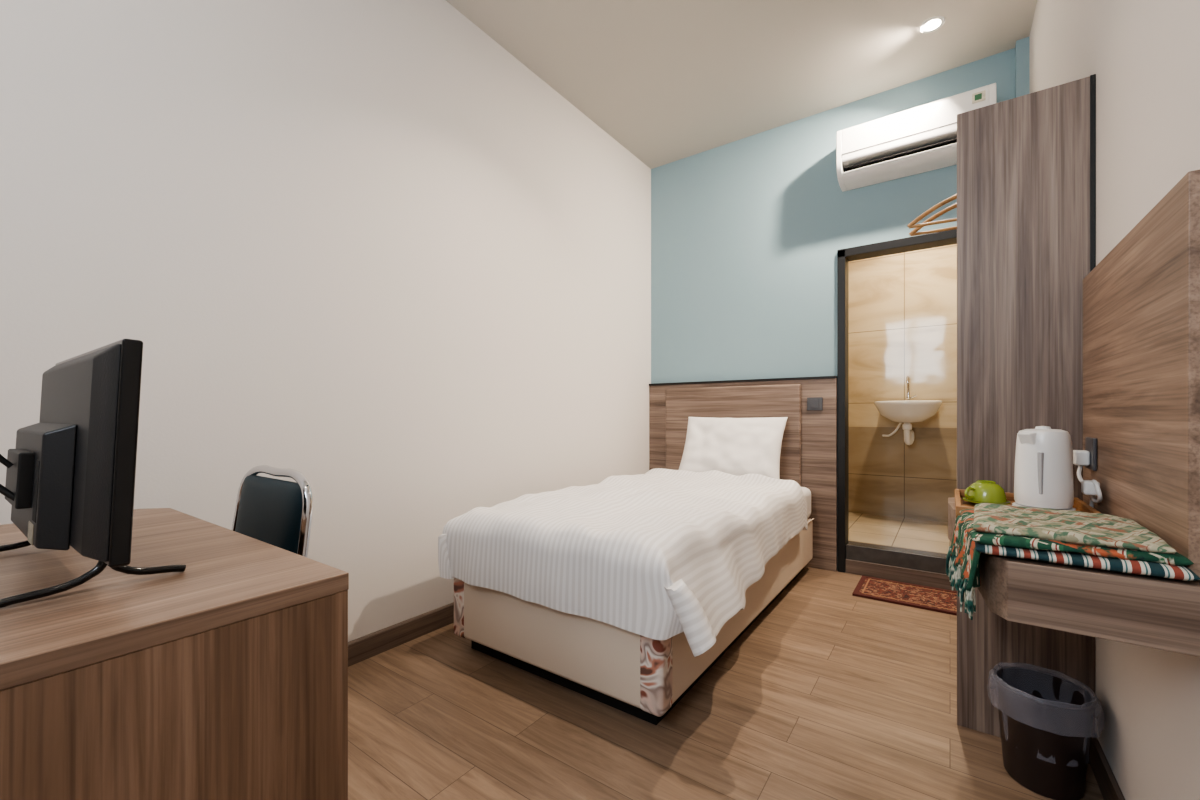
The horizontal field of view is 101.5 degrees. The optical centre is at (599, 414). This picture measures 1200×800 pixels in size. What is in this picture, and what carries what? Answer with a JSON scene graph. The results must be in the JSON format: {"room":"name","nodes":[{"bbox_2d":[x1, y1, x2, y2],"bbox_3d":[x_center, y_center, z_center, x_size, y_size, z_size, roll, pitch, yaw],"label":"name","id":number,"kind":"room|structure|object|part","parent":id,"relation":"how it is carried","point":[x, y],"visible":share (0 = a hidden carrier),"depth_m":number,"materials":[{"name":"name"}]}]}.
{"room":"hotel room","nodes":[
{"label":"hotel room","id":0,"kind":"room"},
{"bbox_2d":[0,0,650,641],"bbox_3d":[-1.011,-0.490,2.043,0.100,2.980,4.950,0,0,36],"label":"wall","id":1,"kind":"structure","parent":0,"point":[363,249],"depth_m":1.91,"materials":[{"name":"white paint"}]},
{"bbox_2d":[348,602,453,666],"bbox_3d":[-0.981,0.954,1.985,0.015,0.092,4.690,0,0,36],"label":"baseboard","id":2,"kind":"structure","parent":1,"relation":"attached to","point":[362,648],"depth_m":2.12,"materials":[{"name":"brown wood"}]},
{"bbox_2d":[348,566,1103,799],"bbox_3d":[-0.064,1.050,1.306,2.498,0.100,4.850,0,0,36],"label":"floor","id":3,"kind":"structure","parent":0,"point":[831,693],"depth_m":1.57,"materials":[{"name":"brown wood"}]},
{"bbox_2d":[0,508,348,799],"bbox_3d":[-1.046,0.625,0.718,0.983,0.750,0.852,0,0,36],"label":"desk","id":4,"kind":"object","parent":3,"relation":"on","point":[225,676],"visible":1,"depth_m":0.65,"materials":[{"name":"laminate"}]},
{"bbox_2d":[0,339,185,607],"bbox_3d":[-0.938,0.076,0.832,0.643,0.365,0.323,0,0,16],"label":"television","id":5,"kind":"object","parent":4,"relation":"on","point":[71,473],"visible":1,"depth_m":0.70,"materials":[{"name":"black plastic"}]},
{"bbox_2d":[232,465,312,556],"bbox_3d":[-1.012,0.570,1.120,0.440,0.860,0.516,0,0,36],"label":"banquet chair","id":6,"kind":"object","parent":3,"relation":"on","point":[276,512],"visible":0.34,"depth_m":1.25,"materials":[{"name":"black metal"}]},
{"bbox_2d":[438,468,813,724],"bbox_3d":[0.408,0.676,2.570,1.248,0.648,2.125,0,0,36],"label":"bed","id":7,"kind":"object","parent":3,"relation":"on","point":[621,592],"visible":1,"depth_m":1.79,"materials":[{"name":"white fabric"}]},
{"bbox_2d":[454,578,464,637],"bbox_3d":[-0.569,0.800,2.092,0.088,0.271,0.088,0,0,36],"label":"print","id":8,"kind":"object","parent":7,"relation":"attached to","point":[459,586],"depth_m":2.05},
{"bbox_2d":[640,635,671,716],"bbox_3d":[0.178,0.800,1.558,0.088,0.271,0.088,0,0,36],"label":"print","id":9,"kind":"object","parent":7,"relation":"attached to","point":[655,655],"depth_m":1.52},
{"bbox_2d":[679,417,787,478],"bbox_3d":[0.877,0.225,3.292,0.701,0.424,0.307,0,0,36],"label":"pillow","id":10,"kind":"object","parent":7,"relation":"on","point":[734,446],"visible":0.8,"depth_m":3.21,"materials":[{"name":"white fabric"}]},
{"bbox_3d":[0.378,0.568,2.628,0.994,0.205,2.050,0,0,36],"label":"mattress","id":11,"kind":"part","parent":7,"relation":"part of","materials":[{"name":"white fabric"}]},
{"bbox_2d":[846,541,946,573],"bbox_3d":[1.908,0.912,2.951,0.756,0.175,0.120,0,0,36],"label":"step","id":12,"kind":"structure","parent":3,"relation":"on","point":[928,561],"depth_m":2.97,"materials":[{"name":"tile"}]},
{"bbox_2d":[852,575,956,615],"bbox_3d":[1.742,0.994,2.697,0.580,0.012,0.375,0,0,36],"label":"door mat","id":13,"kind":"object","parent":3,"relation":"on","point":[895,592],"visible":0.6,"depth_m":2.70,"materials":[{"name":"red fabric"}]},
{"bbox_2d":[957,74,1095,763],"bbox_3d":[1.533,0.015,1.841,0.319,1.970,0.872,0,0,36],"label":"wardrobe","id":14,"kind":"object","parent":3,"relation":"on","point":[1026,164],"visible":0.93,"depth_m":1.49,"materials":[{"name":"brown wood"}]},
{"bbox_2d":[907,194,956,228],"bbox_3d":[1.464,-0.854,1.903,0.460,0.176,0.017,0,0,30],"label":"clothes hanger","id":15,"kind":"object","parent":14,"relation":"hanging from","point":[912,224],"visible":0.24,"depth_m":1.97,"materials":[{"name":"brown wood"}]},
{"bbox_2d":[909,203,956,235],"bbox_3d":[1.522,-0.854,1.985,0.460,0.176,0.017,0,0,32],"label":"clothes hanger","id":16,"kind":"object","parent":14,"relation":"hanging from","point":[913,232],"visible":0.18,"depth_m":2.05,"materials":[{"name":"brown wood"}]},
{"bbox_2d":[993,667,1096,799],"bbox_3d":[1.216,0.866,1.345,0.240,0.268,0.236,0,0,36],"label":"waste bin","id":17,"kind":"object","parent":3,"relation":"on","point":[1046,720],"visible":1,"depth_m":1.29,"materials":[{"name":"black plastic"}]},
{"bbox_2d":[446,0,1036,168],"bbox_3d":[-0.035,-2.030,1.346,2.498,0.100,4.950,0,0,36],"label":"ceiling","id":18,"kind":"structure","parent":0,"point":[670,81],"depth_m":2.68,"materials":[{"name":"beige paint"}]},
{"bbox_2d":[919,16,945,32],"bbox_3d":[1.684,-1.977,2.484,0.112,0.004,0.112,0,0,36],"label":"recessed light","id":19,"kind":"object","parent":18,"relation":"in","point":[933,25],"visible":1,"depth_m":2.48,"materials":[{"name":"white plastic"}]},
{"bbox_2d":[651,37,1028,383],"bbox_3d":[1.357,-0.490,3.295,2.298,2.980,0.160,0,0,36],"label":"wall","id":20,"kind":"structure","parent":0,"point":[747,234],"depth_m":3.38,"materials":[{"name":"blue paint"}]},
{"bbox_2d":[649,376,836,571],"bbox_3d":[0.950,0.375,3.522,1.368,1.250,0.061,0,0,36],"label":"headboard","id":21,"kind":"object","parent":20,"relation":"attached to","point":[808,455],"visible":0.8,"depth_m":3.27,"materials":[{"name":"brown wood"}]},
{"bbox_3d":[0.921,0.398,3.526,1.000,1.205,0.032,0,0,36],"label":"panel","id":22,"kind":"part","parent":21,"relation":"part of","materials":[{"name":"brown wood"}]},
{"bbox_2d":[807,397,822,409],"bbox_3d":[1.400,-0.072,3.194,0.095,0.085,0.014,0,0,36],"label":"light switch","id":23,"kind":"object","parent":21,"relation":"attached to","point":[813,403],"visible":1,"depth_m":3.19,"materials":[{"name":"grey plastic"}]},
{"bbox_2d":[837,250,848,572],"bbox_3d":[1.573,-0.025,3.171,0.045,2.050,0.130,0,0,36],"label":"door frame","id":24,"kind":"structure","parent":20,"relation":"attached to","point":[842,262],"depth_m":3.12,"materials":[{"name":"black metal"}]},
{"bbox_2d":[837,229,956,261],"bbox_3d":[1.899,-1.030,2.939,0.846,0.050,0.130,0,0,36],"label":"header","id":25,"kind":"object","parent":20,"relation":"attached to","point":[943,238],"visible":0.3,"depth_m":2.95,"materials":[{"name":"black metal"}]},
{"bbox_2d":[845,559,956,590],"bbox_3d":[1.917,0.958,2.859,0.876,0.085,0.017,0,0,36],"label":"trim","id":26,"kind":"structure","parent":20,"relation":"attached to","point":[906,575],"depth_m":2.94,"materials":[{"name":"brown wood"}]},
{"bbox_2d":[836,83,995,191],"bbox_3d":[1.794,-1.580,2.826,0.755,0.310,0.212,0,0,36],"label":"air conditioner","id":27,"kind":"object","parent":20,"relation":"attached to","point":[923,138],"visible":0.69,"depth_m":2.79,"materials":[{"name":"white plastic"}]},
{"bbox_2d":[842,143,956,189],"bbox_3d":[1.802,-1.446,2.837,0.695,0.041,0.186,0,0,36],"label":"vent","id":28,"kind":"object","parent":27,"relation":"attached to","point":[944,156],"depth_m":2.84,"materials":[{"name":"white plastic"}]},
{"bbox_2d":[975,93,981,100],"bbox_3d":[1.980,-1.665,2.565,0.030,0.030,0.002,0,0,36],"label":"print","id":29,"kind":"object","parent":27,"relation":"attached to","point":[978,96],"depth_m":2.56,"materials":[{"name":"green"}]},
{"bbox_2d":[849,512,950,553],"bbox_3d":[2.145,0.877,3.519,2.000,0.095,1.080,0,0,36],"label":"floor","id":30,"kind":"structure","parent":0,"point":[916,534],"depth_m":3.46,"materials":[{"name":"tile"}]},
{"bbox_2d":[849,244,956,427],"bbox_3d":[2.488,-0.388,3.999,2.000,2.425,0.100,0,0,36],"label":"wall","id":31,"kind":"structure","parent":0,"point":[903,306],"depth_m":3.96,"materials":[{"name":"tile"}]},
{"bbox_2d":[849,427,956,521],"bbox_3d":[2.457,0.465,3.955,2.000,0.730,0.008,0,0,36],"label":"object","id":32,"kind":"structure","parent":31,"relation":"attached to","point":[888,476],"depth_m":3.96,"materials":[{"name":"tile"}]},
{"bbox_2d":[874,376,942,444],"bbox_3d":[2.377,-0.036,3.792,0.452,0.544,0.358,0,0,36],"label":"basin","id":33,"kind":"object","parent":31,"relation":"attached to","point":[909,411],"visible":1,"depth_m":3.70,"materials":[{"name":"white ceramic"}]},
{"bbox_2d":[905,376,916,400],"bbox_3d":[2.438,-0.189,3.877,0.380,0.239,0.137,0,0,36],"label":"faucet","id":34,"kind":"object","parent":33,"relation":"on","point":[907,378],"depth_m":3.89,"materials":[{"name":"silver metal"}]},
{"bbox_2d":[1029,0,1199,799],"bbox_3d":[0.941,-0.490,0.649,0.100,2.980,4.950,0,0,36],"label":"wall","id":35,"kind":"structure","parent":0,"point":[1143,55],"depth_m":1.09,"materials":[{"name":"white paint"}]},
{"bbox_2d":[948,497,1199,656],"bbox_3d":[1.037,0.319,1.166,0.342,0.108,0.802,0,0,36],"label":"floating shelf","id":36,"kind":"object","parent":35,"relation":"attached to","point":[1160,613],"visible":0.59,"depth_m":0.82,"materials":[{"name":"brown wood"}]},
{"bbox_2d":[955,489,1101,517],"bbox_3d":[1.123,0.248,1.311,0.280,0.033,0.360,0,0,36],"label":"serving tray","id":37,"kind":"object","parent":36,"relation":"on","point":[960,504],"visible":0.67,"depth_m":1.33,"materials":[{"name":"brown wood"}]},
{"bbox_2d":[962,480,1010,504],"bbox_3d":[1.093,0.221,1.387,0.108,0.067,0.109,0,0,36],"label":"teacup","id":38,"kind":"object","parent":37,"relation":"on","point":[980,491],"visible":0.86,"depth_m":1.36,"materials":[{"name":"green ceramic"}]},
{"bbox_2d":[1012,426,1075,510],"bbox_3d":[1.152,0.141,1.272,0.129,0.226,0.135,0,0,36],"label":"electric kettle","id":39,"kind":"object","parent":37,"relation":"on","point":[1043,473],"visible":0.88,"depth_m":1.23,"materials":[{"name":"white plastic"}]},
{"bbox_3d":[1.096,0.065,1.258,0.024,0.043,0.036,0,0,-12],"label":"spout","id":40,"kind":"part","parent":39,"relation":"part of","materials":[{"name":"white plastic"}]},
{"bbox_3d":[1.148,0.032,1.269,0.032,0.008,0.032,0,0,36],"label":"lid knob","id":41,"kind":"part","parent":39,"relation":"part of","materials":[{"name":"white plastic"}]},
{"bbox_2d":[946,503,1199,619],"bbox_3d":[0.900,0.302,0.996,0.337,0.191,0.364,0,0,36],"label":"folded blanket","id":42,"kind":"object","parent":36,"relation":"on","point":[1108,542],"visible":1,"depth_m":0.90,"materials":[{"name":"fabric"}]},
{"bbox_2d":[1090,734,1124,799],"bbox_3d":[0.460,0.955,0.074,0.013,0.090,3.255,0,0,36],"label":"baseboard","id":43,"kind":"structure","parent":35,"relation":"attached to","point":[1107,783],"depth_m":1.28,"materials":[{"name":"brown wood"}]},
{"bbox_2d":[1083,169,1199,580],"bbox_3d":[1.175,-0.064,1.088,0.027,0.653,0.767,0,0,36],"label":"wood wall panel","id":44,"kind":"object","parent":35,"relation":"attached to","point":[1141,302],"visible":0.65,"depth_m":0.94,"materials":[{"name":"brown wood"}]},
{"bbox_2d":[1073,437,1102,507],"bbox_3d":[1.265,0.162,1.272,0.040,0.204,0.189,0,0,36],"label":"wall socket","id":45,"kind":"object","parent":44,"relation":"attached to","point":[1087,457],"visible":0.89,"depth_m":1.27,"materials":[{"name":"grey plastic"}]},
{"bbox_3d":[1.264,0.198,1.270,0.030,0.133,0.185,0,0,36],"label":"plug cord","id":46,"kind":"part","parent":45,"relation":"part of","materials":[{"name":"white plastic"}]},
{"bbox_3d":[1.306,0.102,1.304,0.008,0.085,0.090,0,0,36],"label":"socket plate","id":47,"kind":"part","parent":45,"relation":"part of","materials":[{"name":"grey plastic"}]}
]}

